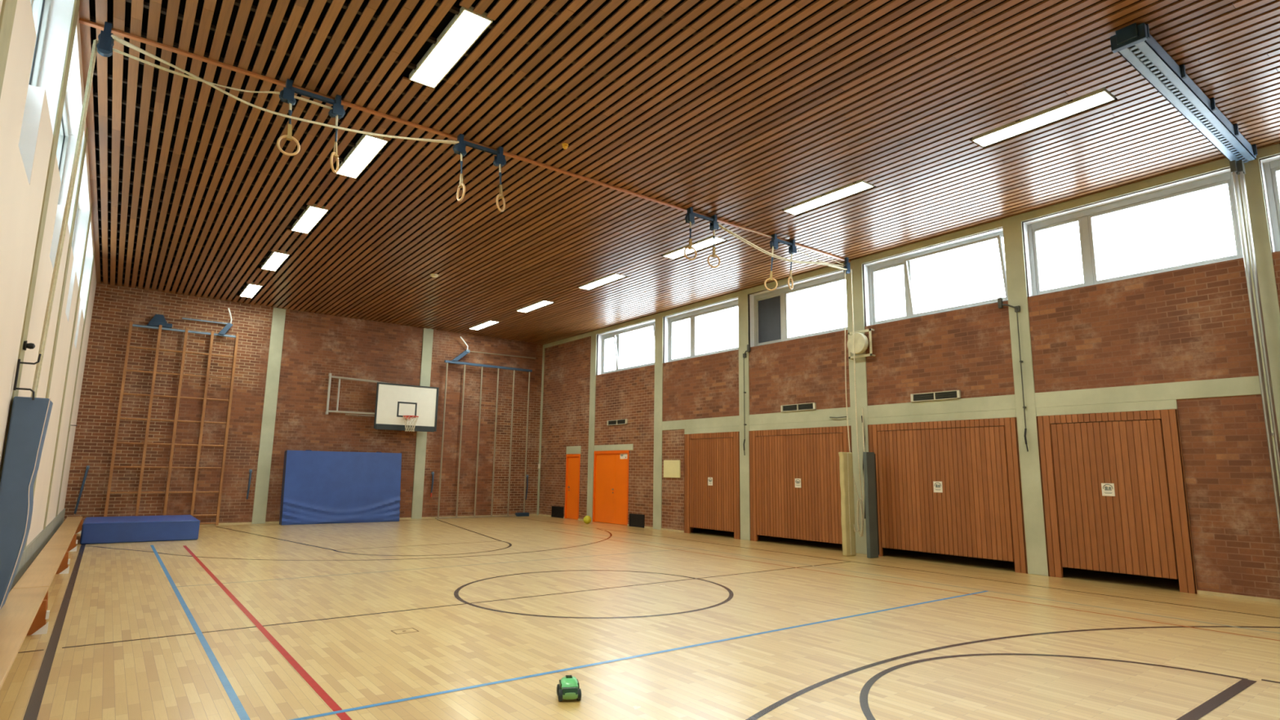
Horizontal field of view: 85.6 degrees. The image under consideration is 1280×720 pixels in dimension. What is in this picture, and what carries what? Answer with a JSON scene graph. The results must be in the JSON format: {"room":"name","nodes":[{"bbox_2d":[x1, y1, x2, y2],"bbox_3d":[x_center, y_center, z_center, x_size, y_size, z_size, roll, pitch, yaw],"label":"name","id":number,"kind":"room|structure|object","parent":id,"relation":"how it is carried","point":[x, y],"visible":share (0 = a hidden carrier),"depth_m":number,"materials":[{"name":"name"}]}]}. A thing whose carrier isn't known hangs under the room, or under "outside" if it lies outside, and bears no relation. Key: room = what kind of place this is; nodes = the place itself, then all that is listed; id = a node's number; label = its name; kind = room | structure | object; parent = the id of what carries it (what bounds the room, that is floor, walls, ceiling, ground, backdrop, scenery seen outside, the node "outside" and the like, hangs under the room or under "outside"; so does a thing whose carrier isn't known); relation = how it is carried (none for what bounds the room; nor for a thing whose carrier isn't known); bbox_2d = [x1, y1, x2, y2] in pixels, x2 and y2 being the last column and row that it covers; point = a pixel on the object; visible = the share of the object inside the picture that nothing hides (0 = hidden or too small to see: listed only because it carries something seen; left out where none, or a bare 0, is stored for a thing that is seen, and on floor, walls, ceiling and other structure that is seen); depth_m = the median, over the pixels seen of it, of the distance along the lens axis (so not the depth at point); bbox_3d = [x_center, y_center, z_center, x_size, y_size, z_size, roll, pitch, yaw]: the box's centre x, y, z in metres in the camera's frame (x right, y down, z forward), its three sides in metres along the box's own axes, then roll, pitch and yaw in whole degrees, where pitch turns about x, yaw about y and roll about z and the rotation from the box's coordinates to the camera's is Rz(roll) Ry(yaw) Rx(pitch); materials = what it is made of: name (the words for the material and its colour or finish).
{"room":"sports hall","nodes":[
{"label":"sports hall","id":0,"kind":"room"},
{"bbox_2d":[0,0,96,546],"bbox_3d":[-5.524,-0.714,5.993,0.340,6.500,28.400,8,-11,-37],"label":"wall","id":1,"kind":"structure","parent":0,"point":[28,113],"depth_m":6.48,"materials":[{"name":"white paint"}]},
{"bbox_2d":[0,0,17,97],"bbox_3d":[-3.590,-1.200,3.755,0.062,5.600,0.320,8,-11,-37],"label":"trim","id":2,"kind":"structure","parent":1,"relation":"attached to","point":[8,7],"depth_m":3.88,"materials":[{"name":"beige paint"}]},
{"bbox_2d":[0,396,53,609],"bbox_3d":[-5.447,1.258,6.059,0.242,1.831,0.523,8,-11,-37],"label":"pad","id":3,"kind":"object","parent":1,"relation":"attached to","point":[29,418],"visible":0.98,"depth_m":5.89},
{"bbox_2d":[13,353,41,399],"bbox_3d":[-5.308,0.140,5.980,0.146,0.406,0.030,8,-11,-37],"label":"handle","id":4,"kind":"object","parent":1,"relation":"attached to","point":[19,362],"visible":1,"depth_m":5.95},
{"bbox_2d":[8,508,65,592],"bbox_3d":[-5.422,2.168,5.638,0.035,0.500,27.800,8,-11,-37],"label":"baseboard","id":5,"kind":"structure","parent":1,"relation":"attached to","point":[33,549],"depth_m":10.12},
{"bbox_2d":[0,0,79,482],"bbox_3d":[-5.535,-0.820,6.280,0.062,5.600,0.320,8,-11,-37],"label":"trim","id":6,"kind":"structure","parent":1,"relation":"attached to","point":[77,2],"depth_m":6.35,"materials":[{"name":"green paint"}]},
{"bbox_2d":[28,0,51,86],"bbox_3d":[-4.696,-2.942,5.205,0.120,1.390,2.890,8,-11,-37],"label":"window","id":7,"kind":"structure","parent":1,"relation":"in","point":[41,9],"depth_m":6.33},
{"bbox_2d":[23,127,88,550],"bbox_3d":[-7.679,-0.401,9.065,0.062,5.600,0.320,8,-11,-37],"label":"trim","id":8,"kind":"structure","parent":1,"relation":"attached to","point":[73,224],"depth_m":9.16,"materials":[{"name":"green paint"}]},
{"bbox_2d":[56,97,69,204],"bbox_3d":[-6.740,-2.542,7.860,0.120,1.390,3.220,8,-11,-37],"label":"window","id":9,"kind":"structure","parent":1,"relation":"in","point":[64,135],"depth_m":9.12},
{"bbox_2d":[43,203,92,529],"bbox_3d":[-9.769,0.007,11.779,0.062,5.600,0.320,8,-11,-37],"label":"trim","id":10,"kind":"structure","parent":1,"relation":"attached to","point":[91,210],"depth_m":11.72,"materials":[{"name":"green paint"}]},
{"bbox_2d":[55,250,95,516],"bbox_3d":[-11.829,0.409,14.454,0.062,5.600,0.320,8,-11,-37],"label":"trim","id":11,"kind":"structure","parent":1,"relation":"attached to","point":[94,251],"depth_m":14.39,"materials":[{"name":"green paint"}]},
{"bbox_2d":[63,281,543,523],"bbox_3d":[-8.761,1.659,21.001,13.520,6.500,0.300,8,-11,-37],"label":"wall","id":12,"kind":"structure","parent":0,"point":[315,346],"depth_m":19.55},
{"bbox_2d":[74,465,89,513],"bbox_3d":[-13.556,3.150,16.802,0.114,1.151,0.187,-3,-10,24],"label":"lever","id":13,"kind":"object","parent":12,"relation":"attached to","point":[87,466],"visible":1,"depth_m":16.75,"materials":[{"name":"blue metal"}]},
{"bbox_2d":[251,307,285,524],"bbox_3d":[-10.471,1.506,19.511,0.330,6.080,0.050,8,-11,-37],"label":"trim","id":14,"kind":"structure","parent":12,"relation":"attached to","point":[264,466],"depth_m":19.47,"materials":[{"name":"paint"}]},
{"bbox_2d":[199,513,537,525],"bbox_3d":[-8.731,4.722,20.360,12.860,0.050,0.020,8,-11,-37],"label":"baseboard","id":15,"kind":"structure","parent":12,"relation":"attached to","point":[277,522],"depth_m":21.33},
{"bbox_2d":[324,373,439,431],"bbox_3d":[-7.674,1.324,20.957,3.194,1.662,1.166,8,-11,-37],"label":"basketball hoop","id":16,"kind":"object","parent":12,"relation":"attached to","point":[403,407],"visible":1,"depth_m":21.20,"materials":[{"name":"white plastic"}]},
{"bbox_2d":[411,328,433,519],"bbox_3d":[-6.971,1.978,22.135,0.330,6.080,0.050,8,-11,-37],"label":"trim","id":17,"kind":"structure","parent":12,"relation":"attached to","point":[428,334],"depth_m":21.98,"materials":[{"name":"paint"}]},
{"bbox_2d":[537,344,545,515],"bbox_3d":[-3.539,2.445,24.675,0.060,6.060,0.060,8,-11,-37],"label":"trim","id":18,"kind":"structure","parent":12,"relation":"attached to","point":[544,348],"depth_m":24.65,"materials":[{"name":"paint"}]},
{"bbox_2d":[0,515,1279,719],"bbox_3d":[0.123,3.260,9.744,14.870,0.202,28.600,8,-11,-37],"label":"floor","id":19,"kind":"structure","parent":0,"point":[465,618],"depth_m":6.68,"materials":[{"name":"brown wood"}]},
{"bbox_2d":[0,586,49,689],"bbox_3d":[-4.731,2.176,5.113,0.390,0.335,4.540,8,-11,-37],"label":"bench","id":20,"kind":"object","parent":19,"relation":"on","point":[24,612],"visible":1,"depth_m":5.69,"materials":[{"name":"brown wood"}]},
{"bbox_2d":[12,545,70,609],"bbox_3d":[-7.473,2.712,8.673,0.390,0.335,4.470,8,-11,-37],"label":"bench","id":21,"kind":"object","parent":19,"relation":"on","point":[51,561],"visible":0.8,"depth_m":8.35,"materials":[{"name":"brown wood"}]},
{"bbox_2d":[44,529,77,551],"bbox_3d":[-9.808,3.168,11.706,0.390,0.335,3.200,8,-11,-37],"label":"bench","id":22,"kind":"object","parent":19,"relation":"on","point":[61,537],"visible":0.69,"depth_m":11.88,"materials":[{"name":"brown wood"}]},
{"bbox_2d":[57,516,83,533],"bbox_3d":[-12.041,3.604,14.605,0.390,0.335,4.130,8,-11,-37],"label":"bench","id":23,"kind":"object","parent":19,"relation":"on","point":[70,522],"visible":0.48,"depth_m":14.69,"materials":[{"name":"brown wood"}]},
{"bbox_2d":[80,515,199,544],"bbox_3d":[-10.780,3.633,14.912,1.972,0.410,2.007,8,-11,-37],"label":"mat","id":24,"kind":"object","parent":19,"relation":"on","point":[122,529],"visible":1,"depth_m":14.21,"materials":[{"name":"blue plastic"}]},
{"bbox_2d":[103,307,239,524],"bbox_3d":[-12.131,1.364,18.071,2.444,5.838,0.237,8,-11,-37],"label":"climbing frame","id":25,"kind":"object","parent":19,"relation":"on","point":[158,322],"visible":0.81,"depth_m":18.04,"materials":[{"name":"brown wood"}]},
{"bbox_2d":[279,449,401,524],"bbox_3d":[-8.535,3.657,19.913,3.176,2.067,0.524,8,-11,-37],"label":"mat","id":26,"kind":"object","parent":19,"relation":"on","point":[318,486],"visible":1,"depth_m":19.71,"materials":[{"name":"blue plastic"}]},
{"bbox_2d":[390,627,417,634],"bbox_3d":[-2.292,2.640,6.730,0.220,0.001,0.178,8,-11,-37],"label":"socket","id":27,"kind":"object","parent":19,"relation":"attached to","point":[406,630],"depth_m":6.72,"materials":[{"name":"brown paint"}]},
{"bbox_2d":[435,336,535,519],"bbox_3d":[-5.066,2.274,23.290,3.401,5.915,0.270,8,-11,-37],"label":"climbing frame","id":28,"kind":"object","parent":19,"relation":"on","point":[465,352],"visible":1,"depth_m":23.12,"materials":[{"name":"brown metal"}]},
{"bbox_2d":[556,675,581,701],"bbox_3d":[-0.497,2.290,4.833,0.158,0.138,0.205,3,-9,-11],"label":"toy car","id":29,"kind":"object","parent":19,"relation":"on","point":[568,687],"visible":1,"depth_m":4.76,"materials":[{"name":"green plastic"}]},
{"bbox_2d":[838,452,855,555],"bbox_3d":[4.085,2.825,13.611,0.328,2.000,0.117,8,-11,-37],"label":"pad","id":30,"kind":"object","parent":19,"relation":"on","point":[846,463],"visible":1,"depth_m":13.56,"materials":[{"name":"beige fabric"}]},
{"bbox_2d":[862,452,879,558],"bbox_3d":[4.476,2.791,13.370,0.300,2.000,0.080,8,-11,-37],"label":"pad","id":31,"kind":"object","parent":19,"relation":"on","point":[869,458],"visible":1,"depth_m":13.32,"materials":[{"name":"grey fabric"}]},
{"bbox_2d":[79,0,1279,344],"bbox_3d":[-0.267,-3.038,10.390,13.670,0.328,28.400,8,-11,-37],"label":"ceiling","id":32,"kind":"structure","parent":0,"point":[742,113],"depth_m":9.40,"materials":[{"name":"brown wood"}]},
{"bbox_2d":[97,22,114,57],"bbox_3d":[-5.523,-3.316,7.147,0.130,0.355,0.100,8,-11,-37],"label":"pulley","id":33,"kind":"object","parent":32,"relation":"hanging from","point":[104,46],"visible":1,"depth_m":7.11,"materials":[{"name":"blue metal"}]},
{"bbox_2d":[31,39,98,397],"bbox_3d":[-5.644,-1.085,6.717,0.111,4.460,0.039,8,-11,-37],"label":"rope","id":34,"kind":"object","parent":33,"relation":"hanging from","point":[64,223],"visible":0.78,"depth_m":6.77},
{"bbox_2d":[111,34,458,144],"bbox_3d":[-3.973,-2.984,8.240,3.766,0.367,0.082,8,-11,-37],"label":"rope","id":35,"kind":"object","parent":33,"relation":"hanging from","point":[115,38],"visible":1,"depth_m":7.94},
{"bbox_2d":[239,282,262,297],"bbox_3d":[-10.191,-1.827,18.086,0.310,0.064,1.600,8,-11,-37],"label":"ceiling light","id":36,"kind":"object","parent":32,"relation":"attached to","point":[251,290],"visible":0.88,"depth_m":18.04,"materials":[{"name":"white"}]},
{"bbox_2d":[261,249,289,271],"bbox_3d":[-8.171,-2.222,15.462,0.310,0.064,1.600,8,-11,-37],"label":"ceiling light","id":37,"kind":"object","parent":32,"relation":"attached to","point":[275,260],"visible":0.86,"depth_m":15.39,"materials":[{"name":"white"}]},
{"bbox_2d":[290,204,328,234],"bbox_3d":[-6.151,-2.616,12.838,0.310,0.064,1.600,8,-11,-37],"label":"ceiling light","id":38,"kind":"object","parent":32,"relation":"attached to","point":[311,216],"visible":0.87,"depth_m":12.77,"materials":[{"name":"white"}]},
{"bbox_2d":[279,79,345,119],"bbox_3d":[-3.944,-3.138,8.337,0.730,0.285,0.100,8,-11,-37],"label":"carrier","id":39,"kind":"object","parent":32,"relation":"hanging from","point":[286,95],"visible":1,"depth_m":8.31,"materials":[{"name":"blue metal"}]},
{"bbox_2d":[112,48,333,109],"bbox_3d":[-4.620,-3.127,7.820,2.201,0.164,0.044,8,-11,-37],"label":"rope","id":40,"kind":"object","parent":39,"relation":"attached to","point":[113,49],"visible":0.96,"depth_m":7.59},
{"bbox_2d":[276,102,300,155],"bbox_3d":[-4.120,-2.754,8.143,0.250,0.731,0.066,9,-12,-42],"label":"ring","id":41,"kind":"object","parent":39,"relation":"hanging from","point":[288,136],"visible":1,"depth_m":8.12,"materials":[{"name":"brown wood"}]},
{"bbox_2d":[329,115,338,173],"bbox_3d":[-3.711,-2.669,8.446,0.078,0.791,0.245,4,-10,-18],"label":"ring","id":42,"kind":"object","parent":39,"relation":"hanging from","point":[334,154],"visible":1,"depth_m":8.43,"materials":[{"name":"brown wood"}]},
{"bbox_2d":[335,132,388,178],"bbox_3d":[-4.130,-3.011,10.214,0.310,0.064,1.600,8,-11,-37],"label":"ceiling light","id":43,"kind":"object","parent":32,"relation":"attached to","point":[367,147],"visible":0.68,"depth_m":10.13,"materials":[{"name":"white"}]},
{"bbox_2d":[408,6,493,88],"bbox_3d":[-2.110,-3.406,7.590,0.310,0.064,1.600,8,-11,-37],"label":"ceiling light","id":44,"kind":"object","parent":32,"relation":"attached to","point":[465,28],"visible":0.83,"depth_m":7.50,"materials":[{"name":"white"}]},
{"bbox_2d":[453,133,506,167],"bbox_3d":[-2.225,-2.907,9.625,0.770,0.285,0.100,8,-11,-37],"label":"carrier","id":45,"kind":"object","parent":32,"relation":"hanging from","point":[459,148],"visible":1,"depth_m":9.61,"materials":[{"name":"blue metal"}]},
{"bbox_2d":[456,153,465,201],"bbox_3d":[-2.432,-2.520,9.408,0.074,0.746,0.250,8,-11,-37],"label":"ring","id":46,"kind":"object","parent":45,"relation":"hanging from","point":[461,185],"visible":1,"depth_m":9.40,"materials":[{"name":"brown wood"}]},
{"bbox_2d":[496,164,505,212],"bbox_3d":[-1.957,-2.456,9.764,0.080,0.747,0.245,-4,-10,28],"label":"ring","id":47,"kind":"object","parent":45,"relation":"hanging from","point":[500,195],"visible":1,"depth_m":9.75,"materials":[{"name":"brown wood"}]},
{"bbox_2d":[468,320,499,329],"bbox_3d":[-4.973,-1.124,21.998,0.310,0.064,1.600,8,-11,-37],"label":"ceiling light","id":48,"kind":"object","parent":32,"relation":"attached to","point":[488,322],"visible":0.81,"depth_m":21.97,"materials":[{"name":"white"}]},
{"bbox_2d":[516,298,554,312],"bbox_3d":[-2.953,-1.519,19.374,0.310,0.064,1.600,8,-11,-37],"label":"ceiling light","id":49,"kind":"object","parent":32,"relation":"attached to","point":[540,304],"visible":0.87,"depth_m":19.34,"materials":[{"name":"white"}]},
{"bbox_2d":[518,301,552,311],"bbox_3d":[-2.953,-1.499,19.371,0.282,0.008,1.572,8,-11,-37],"label":"diffuser","id":50,"kind":"object","parent":49,"relation":"attached to","point":[538,304],"depth_m":19.35,"materials":[{"name":"white"}]},
{"bbox_2d":[578,271,626,289],"bbox_3d":[-0.932,-1.914,16.751,0.310,0.064,1.600,8,-11,-37],"label":"ceiling light","id":51,"kind":"object","parent":32,"relation":"attached to","point":[612,277],"visible":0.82,"depth_m":16.68,"materials":[{"name":"white"}]},
{"bbox_2d":[662,235,725,259],"bbox_3d":[1.088,-2.308,14.127,0.310,0.064,1.600,8,-11,-37],"label":"ceiling light","id":52,"kind":"object","parent":32,"relation":"attached to","point":[707,242],"visible":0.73,"depth_m":14.06,"materials":[{"name":"white"}]},
{"bbox_2d":[684,207,719,231],"bbox_3d":[1.092,-2.460,12.112,0.750,0.285,0.100,8,-11,-37],"label":"carrier","id":53,"kind":"object","parent":32,"relation":"hanging from","point":[691,215],"visible":1,"depth_m":12.08,"materials":[{"name":"blue metal"}]},
{"bbox_2d":[684,221,697,260],"bbox_3d":[0.867,-2.075,11.882,0.248,0.745,0.064,7,-11,-32],"label":"ring","id":54,"kind":"object","parent":53,"relation":"hanging from","point":[690,247],"visible":1,"depth_m":11.86,"materials":[{"name":"brown wood"}]},
{"bbox_2d":[706,229,719,267],"bbox_3d":[1.304,-2.001,12.207,0.248,0.776,0.068,6,-10,-28],"label":"ring","id":55,"kind":"object","parent":53,"relation":"hanging from","point":[713,255],"visible":1,"depth_m":12.18,"materials":[{"name":"brown wood"}]},
{"bbox_2d":[718,223,847,270],"bbox_3d":[2.842,-2.073,13.370,3.723,0.325,0.051,8,-11,-37],"label":"rope","id":56,"kind":"object","parent":53,"relation":"hanging from","point":[719,225],"visible":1,"depth_m":13.16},
{"bbox_2d":[769,234,796,254],"bbox_3d":[2.778,-2.233,13.377,0.710,0.285,0.100,8,-11,-37],"label":"carrier","id":57,"kind":"object","parent":32,"relation":"hanging from","point":[774,242],"visible":1,"depth_m":13.36,"materials":[{"name":"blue metal"}]},
{"bbox_2d":[783,178,874,215],"bbox_3d":[3.109,-2.703,11.503,0.310,0.064,1.600,8,-11,-37],"label":"ceiling light","id":58,"kind":"object","parent":32,"relation":"attached to","point":[851,188],"visible":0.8,"depth_m":11.43,"materials":[{"name":"white"}]},
{"bbox_2d":[843,257,850,274],"bbox_3d":[4.357,-1.986,14.555,0.130,0.355,0.100,8,-11,-37],"label":"pulley","id":59,"kind":"object","parent":32,"relation":"hanging from","point":[846,264],"visible":0.99,"depth_m":14.52,"materials":[{"name":"blue metal"}]},
{"bbox_2d":[844,269,864,537],"bbox_3d":[4.366,0.797,14.014,0.314,5.421,0.304,0,-9,4],"label":"coiled rope","id":60,"kind":"object","parent":59,"relation":"hanging from","point":[860,502],"visible":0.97,"depth_m":13.91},
{"bbox_2d":[971,86,1115,146],"bbox_3d":[5.129,-3.098,8.879,0.310,0.064,1.600,8,-11,-37],"label":"ceiling light","id":61,"kind":"object","parent":32,"relation":"attached to","point":[1102,95],"visible":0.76,"depth_m":8.78,"materials":[{"name":"white"}]},
{"bbox_2d":[1110,22,1257,163],"bbox_3d":[6.663,-3.051,8.290,4.388,0.180,0.305,8,-11,-37],"label":"beam","id":62,"kind":"structure","parent":32,"relation":"attached to","point":[1153,60],"depth_m":7.85,"materials":[{"name":"grey metal"}]},
{"bbox_2d":[1229,160,1279,536],"bbox_3d":[8.096,0.165,9.014,0.060,5.860,0.060,8,-11,-37],"label":"pole","id":63,"kind":"object","parent":62,"relation":"hanging from","point":[1233,169],"visible":1,"depth_m":9.07,"materials":[{"name":"metal"}]},
{"bbox_2d":[1231,162,1279,505],"bbox_3d":[8.185,0.179,9.094,0.060,5.860,0.060,8,-11,-37],"label":"pole","id":64,"kind":"object","parent":62,"relation":"hanging from","point":[1237,173],"visible":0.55,"depth_m":9.15,"materials":[{"name":"metal"}]},
{"bbox_2d":[1236,160,1279,479],"bbox_3d":[8.180,0.164,9.003,0.060,5.860,0.060,8,-11,-37],"label":"pole","id":65,"kind":"object","parent":62,"relation":"hanging from","point":[1240,166],"visible":1,"depth_m":9.12,"materials":[{"name":"metal"}]},
{"bbox_2d":[1243,163,1279,448],"bbox_3d":[8.261,0.177,9.076,0.060,5.860,0.060,8,-11,-37],"label":"pole","id":66,"kind":"object","parent":62,"relation":"hanging from","point":[1244,172],"visible":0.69,"depth_m":9.20,"materials":[{"name":"metal"}]},
{"bbox_2d":[742,344,750,455],"bbox_3d":[2.577,0.956,16.727,0.090,2.682,0.210,8,-11,-37],"label":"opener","id":67,"kind":"object","parent":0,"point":[748,345],"depth_m":16.83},
{"bbox_2d":[538,153,1279,599],"bbox_3d":[5.447,0.714,14.226,1.400,6.400,28.400,8,-11,-37],"label":"wall","id":68,"kind":"structure","parent":0,"point":[1192,323],"depth_m":11.54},
{"bbox_2d":[551,506,564,518],"bbox_3d":[-2.772,5.106,23.207,0.020,0.360,0.770,8,-11,-37],"label":"air vent","id":69,"kind":"object","parent":68,"relation":"in","point":[557,512],"visible":1,"depth_m":23.21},
{"bbox_2d":[564,453,580,519],"bbox_3d":[-2.186,4.147,22.671,0.174,2.100,0.850,8,-11,-37],"label":"door","id":70,"kind":"structure","parent":68,"relation":"in","point":[573,460],"depth_m":22.69,"materials":[{"name":"orange paint"}]},
{"bbox_2d":[566,445,581,453],"bbox_3d":[-2.178,2.980,22.847,0.062,0.260,0.900,8,-11,-37],"label":"trim","id":71,"kind":"structure","parent":68,"relation":"attached to","point":[575,449],"depth_m":22.79,"materials":[{"name":"paint"}]},
{"bbox_2d":[586,330,598,521],"bbox_3d":[-1.522,2.053,22.131,0.070,6.080,0.320,8,-11,-37],"label":"trim","id":72,"kind":"structure","parent":68,"relation":"attached to","point":[593,358],"depth_m":22.11,"materials":[{"name":"paint"}]},
{"bbox_2d":[592,449,629,525],"bbox_3d":[-0.868,3.850,20.967,0.174,2.180,1.840,8,-11,-37],"label":"door","id":73,"kind":"structure","parent":68,"relation":"in","point":[611,472],"depth_m":20.96,"materials":[{"name":"orange paint"}]},
{"bbox_2d":[594,444,633,450],"bbox_3d":[-0.808,2.673,21.075,0.062,0.180,2.060,8,-11,-37],"label":"trim","id":74,"kind":"structure","parent":68,"relation":"attached to","point":[617,446],"depth_m":20.98,"materials":[{"name":"paint"}]},
{"bbox_2d":[597,320,654,374],"bbox_3d":[-0.369,-0.334,21.236,0.296,1.340,3.050,8,-11,-37],"label":"window","id":75,"kind":"structure","parent":68,"relation":"in","point":[602,337],"depth_m":21.79,"materials":[{"name":"white paint"}]},
{"bbox_2d":[628,513,644,528],"bbox_3d":[-0.094,4.583,19.730,0.020,0.360,0.710,8,-11,-37],"label":"air vent","id":76,"kind":"object","parent":68,"relation":"in","point":[635,520],"visible":1,"depth_m":19.71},
{"bbox_2d":[653,311,664,529],"bbox_3d":[0.532,1.652,19.464,0.070,6.080,0.360,8,-11,-37],"label":"trim","id":77,"kind":"structure","parent":68,"relation":"attached to","point":[659,318],"depth_m":19.43,"materials":[{"name":"paint"}]},
{"bbox_2d":[663,460,680,477],"bbox_3d":[0.866,2.951,18.726,0.040,0.470,0.680,8,-11,-37],"label":"board","id":78,"kind":"object","parent":68,"relation":"attached to","point":[672,468],"visible":1,"depth_m":18.68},
{"bbox_2d":[664,297,738,362],"bbox_3d":[1.704,-0.732,18.590,0.238,1.340,3.000,8,-11,-37],"label":"window","id":79,"kind":"structure","parent":68,"relation":"in","point":[692,314],"depth_m":19.02,"materials":[{"name":"white paint"}]},
{"bbox_2d":[684,426,739,434],"bbox_3d":[1.833,1.802,17.705,0.066,0.140,2.050,8,-11,-37],"label":"trim","id":80,"kind":"structure","parent":68,"relation":"attached to","point":[728,428],"depth_m":17.62,"materials":[{"name":"paint"}]},
{"bbox_2d":[684,431,740,539],"bbox_3d":[1.819,3.133,17.481,0.090,2.560,2.030,8,-11,-37],"label":"door","id":81,"kind":"structure","parent":68,"relation":"in","point":[717,506],"depth_m":17.41,"materials":[{"name":"brown wood"}]},
{"bbox_2d":[737,288,750,540],"bbox_3d":[2.558,1.256,16.833,0.070,6.080,0.330,8,-11,-37],"label":"trim","id":82,"kind":"structure","parent":68,"relation":"attached to","point":[743,298],"depth_m":16.80,"materials":[{"name":"paint"}]},
{"bbox_2d":[749,270,847,346],"bbox_3d":[3.688,-1.119,16.014,0.238,1.340,2.890,8,-11,-37],"label":"window","id":83,"kind":"structure","parent":68,"relation":"in","point":[769,324],"depth_m":16.66,"materials":[{"name":"white paint"}]},
{"bbox_2d":[780,402,816,412],"bbox_3d":[3.544,1.063,15.485,0.050,0.150,0.970,8,-11,-37],"label":"air vent","id":84,"kind":"object","parent":68,"relation":"in","point":[812,406],"visible":1,"depth_m":15.47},
{"bbox_2d":[749,418,850,431],"bbox_3d":[3.530,1.470,15.502,0.066,0.140,2.890,8,-11,-37],"label":"trim","id":85,"kind":"structure","parent":68,"relation":"attached to","point":[837,422],"depth_m":15.37,"materials":[{"name":"paint"}]},
{"bbox_2d":[748,426,852,543],"bbox_3d":[3.509,2.803,15.286,0.090,2.560,2.890,8,-11,-37],"label":"door","id":86,"kind":"structure","parent":68,"relation":"in","point":[811,511],"depth_m":15.27,"materials":[{"name":"brown wood"}]},
{"bbox_2d":[845,257,868,554],"bbox_3d":[4.533,0.870,14.268,0.070,6.080,0.410,8,-11,-37],"label":"trim","id":87,"kind":"structure","parent":68,"relation":"attached to","point":[856,267],"depth_m":14.27,"materials":[{"name":"paint"}]},
{"bbox_2d":[847,328,875,359],"bbox_3d":[4.522,-0.331,14.230,0.250,0.560,0.560,8,-11,-37],"label":"round speaker","id":88,"kind":"object","parent":68,"relation":"attached to","point":[861,342],"visible":0.99,"depth_m":14.11},
{"bbox_2d":[538,513,1279,604],"bbox_3d":[3.363,4.060,15.213,0.020,0.050,22.810,8,-11,-37],"label":"baseboard","id":89,"kind":"structure","parent":68,"relation":"attached to","point":[1199,592],"depth_m":9.30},
{"bbox_2d":[544,143,1279,348],"bbox_3d":[4.941,-2.133,14.265,0.068,0.140,27.800,8,-11,-37],"label":"trim","id":90,"kind":"structure","parent":68,"relation":"attached to","point":[1268,151],"depth_m":12.50,"materials":[{"name":"paint"}]},
{"bbox_2d":[910,390,960,402],"bbox_3d":[5.519,0.677,12.921,0.050,0.150,0.970,8,-11,-37],"label":"air vent","id":91,"kind":"object","parent":68,"relation":"in","point":[953,394],"visible":1,"depth_m":12.90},
{"bbox_2d":[863,228,1008,326],"bbox_3d":[5.671,-1.514,13.392,0.296,1.340,2.910,8,-11,-37],"label":"window","id":92,"kind":"structure","parent":68,"relation":"in","point":[905,260],"depth_m":13.73,"materials":[{"name":"white paint"}]},
{"bbox_2d":[867,408,1016,424],"bbox_3d":[5.535,1.079,12.898,0.066,0.140,2.910,8,-11,-37],"label":"trim","id":93,"kind":"structure","parent":68,"relation":"attached to","point":[1012,412],"depth_m":12.73,"materials":[{"name":"paint"}]},
{"bbox_2d":[867,417,1027,573],"bbox_3d":[5.515,2.411,12.682,0.090,2.560,2.910,8,-11,-37],"label":"door","id":94,"kind":"structure","parent":68,"relation":"in","point":[979,512],"depth_m":12.46,"materials":[{"name":"brown wood"}]},
{"bbox_2d":[662,375,1261,430],"bbox_3d":[4.492,1.090,14.286,0.066,0.250,12.720,8,-11,-37],"label":"horizontal beam","id":95,"kind":"structure","parent":68,"relation":"attached to","point":[1248,385],"depth_m":11.79,"materials":[{"name":"paint"}]},
{"bbox_2d":[1002,214,1048,576],"bbox_3d":[6.517,0.483,11.691,0.070,6.080,0.320,8,-11,-37],"label":"pillar","id":96,"kind":"structure","parent":68,"relation":"attached to","point":[1012,227],"depth_m":11.64,"materials":[{"name":"paint"}]},
{"bbox_2d":[1035,399,1177,416],"bbox_3d":[7.192,0.755,10.746,0.066,0.140,1.920,8,-11,-37],"label":"trim","id":97,"kind":"structure","parent":68,"relation":"attached to","point":[1161,404],"depth_m":10.65,"materials":[{"name":"paint"}]},
{"bbox_2d":[1035,408,1197,594],"bbox_3d":[7.172,2.088,10.530,0.090,2.560,1.920,8,-11,-37],"label":"door","id":98,"kind":"structure","parent":68,"relation":"in","point":[1130,531],"depth_m":10.43,"materials":[{"name":"brown wood"}]},
{"bbox_2d":[1101,483,1115,496],"bbox_3d":[7.130,1.974,10.521,0.012,0.190,0.170,8,-11,-37],"label":"notice","id":99,"kind":"object","parent":98,"relation":"attached to","point":[1108,489],"visible":1,"depth_m":10.52,"materials":[{"name":"paper"}]},
{"bbox_2d":[1022,168,1243,296],"bbox_3d":[7.635,-1.890,10.888,0.238,1.340,2.860,8,-11,-37],"label":"window","id":100,"kind":"structure","parent":68,"relation":"in","point":[1084,215],"depth_m":11.19,"materials":[{"name":"white paint"}]},
{"bbox_2d":[1237,151,1279,495],"bbox_3d":[8.435,0.108,9.201,0.070,6.080,0.290,8,-11,-37],"label":"trim","id":101,"kind":"structure","parent":68,"relation":"attached to","point":[1253,179],"depth_m":9.35,"materials":[{"name":"paint"}]},
{"bbox_2d":[1260,155,1279,252],"bbox_3d":[9.583,-2.271,8.358,0.238,1.340,2.990,8,-11,-37],"label":"window","id":102,"kind":"structure","parent":68,"relation":"in","point":[1270,166],"depth_m":9.52,"materials":[{"name":"white paint"}]},
{"bbox_2d":[997,297,1028,451],"bbox_3d":[6.376,0.214,11.794,0.090,2.682,0.350,8,-11,-37],"label":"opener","id":103,"kind":"object","parent":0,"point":[1017,308],"depth_m":11.75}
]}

